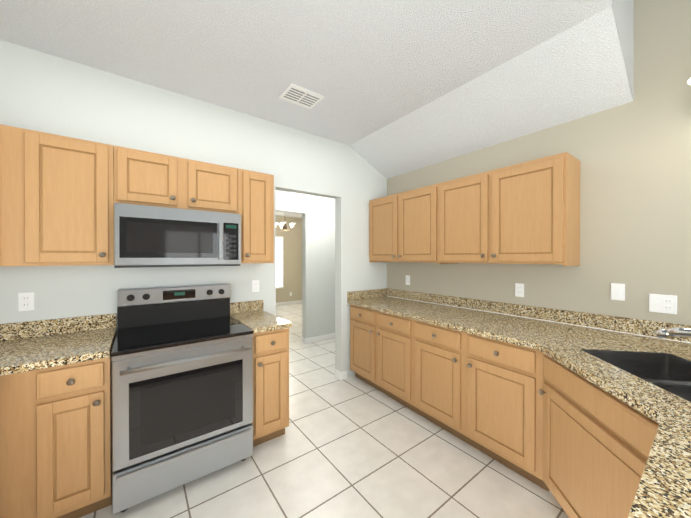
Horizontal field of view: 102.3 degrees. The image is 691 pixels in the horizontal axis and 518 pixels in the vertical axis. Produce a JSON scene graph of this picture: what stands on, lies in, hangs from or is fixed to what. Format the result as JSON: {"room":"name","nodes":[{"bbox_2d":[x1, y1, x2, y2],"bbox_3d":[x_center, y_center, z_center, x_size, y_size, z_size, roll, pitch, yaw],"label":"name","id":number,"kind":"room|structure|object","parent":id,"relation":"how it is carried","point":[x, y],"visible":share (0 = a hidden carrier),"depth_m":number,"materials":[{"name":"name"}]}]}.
{"room":"kitchen","nodes":[
{"label":"kitchen","id":0,"kind":"room"},
{"bbox_2d":[0,39,386,376],"bbox_3d":[-0.142,-0.027,3.234,6.270,2.860,0.120,0,0,-37],"label":"wall","id":1,"kind":"structure","parent":0,"point":[45,92],"depth_m":2.22,"materials":[{"name":"white paint"}]},
{"bbox_2d":[0,124,1,265],"bbox_3d":[-2.092,-0.340,1.315,0.608,0.762,0.615,0,0,-37],"label":"upper cabinet","id":2,"kind":"object","parent":1,"relation":"attached to","point":[0,195],"visible":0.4,"depth_m":1.49,"materials":[{"name":"brown wood"}]},
{"bbox_2d":[18,292,34,310],"bbox_3d":[-2.014,0.269,1.755,0.070,0.116,0.009,0,0,-37],"label":"electrical outlet","id":3,"kind":"object","parent":1,"relation":"attached to","point":[26,301],"visible":1,"depth_m":1.75,"materials":[{"name":"white plastic"}]},
{"bbox_2d":[1,124,113,265],"bbox_3d":[-1.738,-0.342,1.736,0.462,0.762,0.363,0,0,-37],"label":"upper cabinet","id":4,"kind":"object","parent":1,"relation":"attached to","point":[57,200],"visible":0.98,"depth_m":1.61,"materials":[{"name":"brown wood"}]},
{"bbox_2d":[114,145,237,213],"bbox_3d":[-1.246,-0.537,2.103,0.762,0.376,0.363,0,0,-37],"label":"upper cabinet","id":5,"kind":"object","parent":1,"relation":"attached to","point":[141,177],"visible":1,"depth_m":1.95,"materials":[{"name":"brown wood"}]},
{"bbox_2d":[114,203,240,267],"bbox_3d":[-1.225,-0.147,2.077,0.756,0.400,0.431,0,0,-37],"label":"over-the-range microwave","id":6,"kind":"object","parent":5,"relation":"attached to","point":[149,236],"visible":1,"depth_m":1.88,"materials":[{"name":"grey metal"}]},
{"bbox_2d":[252,280,258,291],"bbox_3d":[-0.848,0.254,2.626,0.070,0.116,0.009,0,0,-37],"label":"electrical outlet","id":7,"kind":"object","parent":1,"relation":"attached to","point":[255,285],"visible":1,"depth_m":2.62,"materials":[{"name":"white plastic"}]},
{"bbox_2d":[238,169,273,262],"bbox_3d":[-0.818,-0.346,2.424,0.300,0.762,0.363,0,0,-37],"label":"upper cabinet","id":8,"kind":"object","parent":1,"relation":"attached to","point":[256,200],"visible":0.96,"depth_m":2.31,"materials":[{"name":"brown wood"}]},
{"bbox_2d":[335,369,347,379],"bbox_3d":[1.089,1.354,4.159,2.958,0.090,0.146,0,0,-37],"label":"baseboard","id":9,"kind":"structure","parent":1,"relation":"attached to","point":[341,375],"depth_m":3.25,"materials":[{"name":"white"}]},
{"bbox_2d":[276,216,301,302],"bbox_3d":[-2.400,0.050,8.038,4.140,2.660,0.120,0,0,-37],"label":"wall","id":10,"kind":"structure","parent":0,"point":[293,260],"depth_m":8.52,"materials":[{"name":"beige paint"}]},
{"bbox_2d":[276,236,283,288],"bbox_3d":[-2.264,0.105,8.040,1.020,1.550,0.035,0,0,-37],"label":"dining room window","id":11,"kind":"structure","parent":10,"relation":"in","point":[279,262],"depth_m":8.28,"materials":[{"name":"white glass"}]},
{"bbox_2d":[276,300,301,305],"bbox_3d":[-2.360,1.335,7.991,3.900,0.090,0.013,0,0,-37],"label":"baseboard","id":12,"kind":"structure","parent":10,"relation":"attached to","point":[288,302],"depth_m":8.45,"materials":[{"name":"white"}]},
{"bbox_2d":[276,211,301,217],"bbox_3d":[-0.880,-1.320,5.996,4.140,0.100,5.200,0,0,-37],"label":"ceiling","id":13,"kind":"structure","parent":0,"point":[285,214],"depth_m":8.00,"materials":[{"name":"white paint"}]},
{"bbox_2d":[276,222,295,230],"bbox_3d":[-1.438,-0.967,6.580,0.553,0.608,0.531,0,0,-37],"label":"dining chandelier","id":14,"kind":"object","parent":13,"relation":"hanging from","point":[283,224],"visible":0.79,"depth_m":6.53,"materials":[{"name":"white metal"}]},
{"bbox_2d":[276,190,334,337],"bbox_3d":[-0.156,0.065,5.033,4.140,2.660,0.120,0,0,-37],"label":"wall","id":15,"kind":"structure","parent":0,"point":[318,264],"depth_m":4.71,"materials":[{"name":"white paint"}]},
{"bbox_2d":[302,333,334,343],"bbox_3d":[0.355,1.348,5.413,2.633,0.090,0.133,0,0,-37],"label":"baseboard","id":16,"kind":"structure","parent":15,"relation":"attached to","point":[318,338],"depth_m":4.72,"materials":[{"name":"white"}]},
{"bbox_2d":[0,0,611,144],"bbox_3d":[-0.559,-1.391,1.421,3.200,0.114,2.275,0,0,-37],"label":"ceiling","id":17,"kind":"structure","parent":0,"point":[365,68],"depth_m":1.73,"materials":[{"name":"white paint"}]},
{"bbox_2d":[279,83,324,108],"bbox_3d":[-0.360,-1.331,2.291,0.300,0.010,0.240,0,0,-37],"label":"ceiling vent","id":18,"kind":"object","parent":17,"relation":"in","point":[299,95],"visible":0.98,"depth_m":2.27,"materials":[{"name":"white metal"}]},
{"bbox_2d":[80,303,568,517],"bbox_3d":[0.105,1.455,2.977,6.350,0.100,11.400,0,0,-37],"label":"floor","id":19,"kind":"structure","parent":0,"point":[352,447],"depth_m":1.84,"materials":[{"name":"tile"}]},
{"bbox_2d":[0,371,29,517],"bbox_3d":[-2.029,0.975,1.372,0.768,0.876,0.610,0,0,-37],"label":"cabinet filler","id":20,"kind":"object","parent":19,"relation":"on","point":[14,445],"visible":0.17,"depth_m":1.33,"materials":[{"name":"brown wood"}]},
{"bbox_2d":[30,336,115,517],"bbox_3d":[-1.585,0.973,1.669,0.300,0.876,0.664,0,0,-37],"label":"base cabinet","id":21,"kind":"object","parent":19,"relation":"on","point":[70,443],"visible":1,"depth_m":1.43,"materials":[{"name":"brown wood"}]},
{"bbox_2d":[0,313,116,375],"bbox_3d":[-1.299,0.470,0.642,1.068,0.140,2.648,0,0,-37],"label":"countertop","id":22,"kind":"structure","parent":21,"relation":"on","point":[32,345],"depth_m":1.67,"materials":[{"name":"stone"}]},
{"bbox_2d":[111,283,253,513],"bbox_3d":[-1.120,0.814,1.942,0.756,1.192,0.742,0,0,-37],"label":"range","id":23,"kind":"object","parent":19,"relation":"on","point":[181,385],"visible":1,"depth_m":1.71,"materials":[{"name":"grey metal"}]},
{"bbox_2d":[252,328,288,446],"bbox_3d":[-0.728,0.970,2.309,0.300,0.876,0.664,0,0,-37],"label":"base cabinet","id":24,"kind":"object","parent":19,"relation":"on","point":[270,385],"visible":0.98,"depth_m":2.08,"materials":[{"name":"brown wood"}]},
{"bbox_2d":[230,300,291,333],"bbox_3d":[-0.729,0.462,2.321,0.315,0.140,0.640,0,0,-37],"label":"countertop","id":25,"kind":"structure","parent":24,"relation":"on","point":[254,316],"depth_m":2.35,"materials":[{"name":"stone"}]},
{"bbox_2d":[350,304,382,392],"bbox_3d":[0.421,0.965,3.231,0.671,0.876,0.522,0,0,-37],"label":"base cabinet","id":26,"kind":"object","parent":19,"relation":"on","point":[363,345],"visible":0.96,"depth_m":3.03,"materials":[{"name":"brown wood"}]},
{"bbox_2d":[377,311,419,414],"bbox_3d":[0.703,0.967,2.823,0.664,0.876,0.522,0,0,-37],"label":"base cabinet","id":27,"kind":"object","parent":19,"relation":"on","point":[396,357],"visible":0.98,"depth_m":2.62,"materials":[{"name":"brown wood"}]},
{"bbox_2d":[415,320,471,445],"bbox_3d":[0.979,0.969,2.411,0.671,0.876,0.522,0,0,-37],"label":"base cabinet","id":28,"kind":"object","parent":19,"relation":"on","point":[440,376],"visible":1,"depth_m":2.21,"materials":[{"name":"brown wood"}]},
{"bbox_2d":[466,333,549,491],"bbox_3d":[1.260,0.971,2.002,0.664,0.876,0.522,0,0,-37],"label":"base cabinet","id":29,"kind":"object","parent":19,"relation":"on","point":[504,405],"visible":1,"depth_m":1.80,"materials":[{"name":"brown wood"}]},
{"bbox_2d":[539,354,658,517],"bbox_3d":[1.133,0.975,1.258,0.148,0.876,0.768,0,0,9],"label":"base cabinet","id":30,"kind":"object","parent":19,"relation":"on","point":[597,443],"visible":0.81,"depth_m":1.25,"materials":[{"name":"brown wood"}]},
{"bbox_2d":[347,288,690,517],"bbox_3d":[0.282,0.559,1.480,3.048,0.326,3.198,0,0,-37],"label":"countertop","id":31,"kind":"structure","parent":30,"relation":"on","point":[639,365],"depth_m":1.52,"materials":[{"name":"stone"}]},
{"bbox_2d":[653,327,690,338],"bbox_3d":[1.625,0.404,1.206,0.136,0.187,0.384,0,0,-37],"label":"faucet","id":32,"kind":"object","parent":31,"relation":"on","point":[663,332],"visible":1,"depth_m":1.27,"materials":[{"name":"silver metal"}]},
{"bbox_2d":[349,0,633,178],"bbox_3d":[0.975,-1.252,2.567,0.630,0.403,2.276,0,0,-37],"label":"ceiling","id":33,"kind":"structure","parent":0,"point":[584,68],"depth_m":2.07,"materials":[{"name":"grey paint"}]},
{"bbox_2d":[387,0,690,324],"bbox_3d":[2.390,-0.437,1.303,0.120,3.700,6.000,0,0,-37],"label":"wall","id":34,"kind":"structure","parent":0,"point":[633,157],"depth_m":1.89,"materials":[{"name":"beige paint"}]},
{"bbox_2d":[369,183,438,263],"bbox_3d":[0.700,-0.343,3.160,0.363,0.774,1.000,0,0,-37],"label":"upper cabinet","id":35,"kind":"object","parent":34,"relation":"attached to","point":[403,226],"visible":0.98,"depth_m":2.99,"materials":[{"name":"brown wood"}]},
{"bbox_2d":[406,275,409,284],"bbox_3d":[0.757,0.258,3.382,0.009,0.116,0.070,0,0,-37],"label":"electrical outlet","id":36,"kind":"object","parent":34,"relation":"attached to","point":[407,279],"visible":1,"depth_m":3.38,"materials":[{"name":"white plastic"}]},
{"bbox_2d":[438,152,579,265],"bbox_3d":[1.298,-0.339,2.358,0.363,0.774,1.000,0,0,-37],"label":"upper cabinet","id":37,"kind":"object","parent":34,"relation":"attached to","point":[527,212],"visible":1,"depth_m":2.12,"materials":[{"name":"brown wood"}]},
{"bbox_2d":[515,283,523,296],"bbox_3d":[1.496,0.268,2.392,0.009,0.116,0.070,0,0,-37],"label":"electrical outlet","id":38,"kind":"object","parent":34,"relation":"attached to","point":[519,289],"visible":1,"depth_m":2.39,"materials":[{"name":"white plastic"}]},
{"bbox_2d":[611,283,624,300],"bbox_3d":[1.859,0.225,1.901,0.016,0.116,0.070,0,0,-37],"label":"electrical outlet","id":39,"kind":"object","parent":34,"relation":"attached to","point":[617,291],"visible":1,"depth_m":1.90,"materials":[{"name":"white plastic"}]},
{"bbox_2d":[649,294,676,314],"bbox_3d":[1.981,0.281,1.738,0.016,0.116,0.116,0,0,-37],"label":"light switch","id":40,"kind":"object","parent":34,"relation":"attached to","point":[661,303],"visible":1,"depth_m":1.74,"materials":[{"name":"white plastic"}]},
{"bbox_2d":[618,0,633,36],"bbox_3d":[0.338,-1.865,0.744,3.830,0.840,0.120,0,0,-37],"label":"ceiling","id":41,"kind":"structure","parent":0,"point":[627,6],"depth_m":1.76,"materials":[{"name":"grey paint"}]}
]}

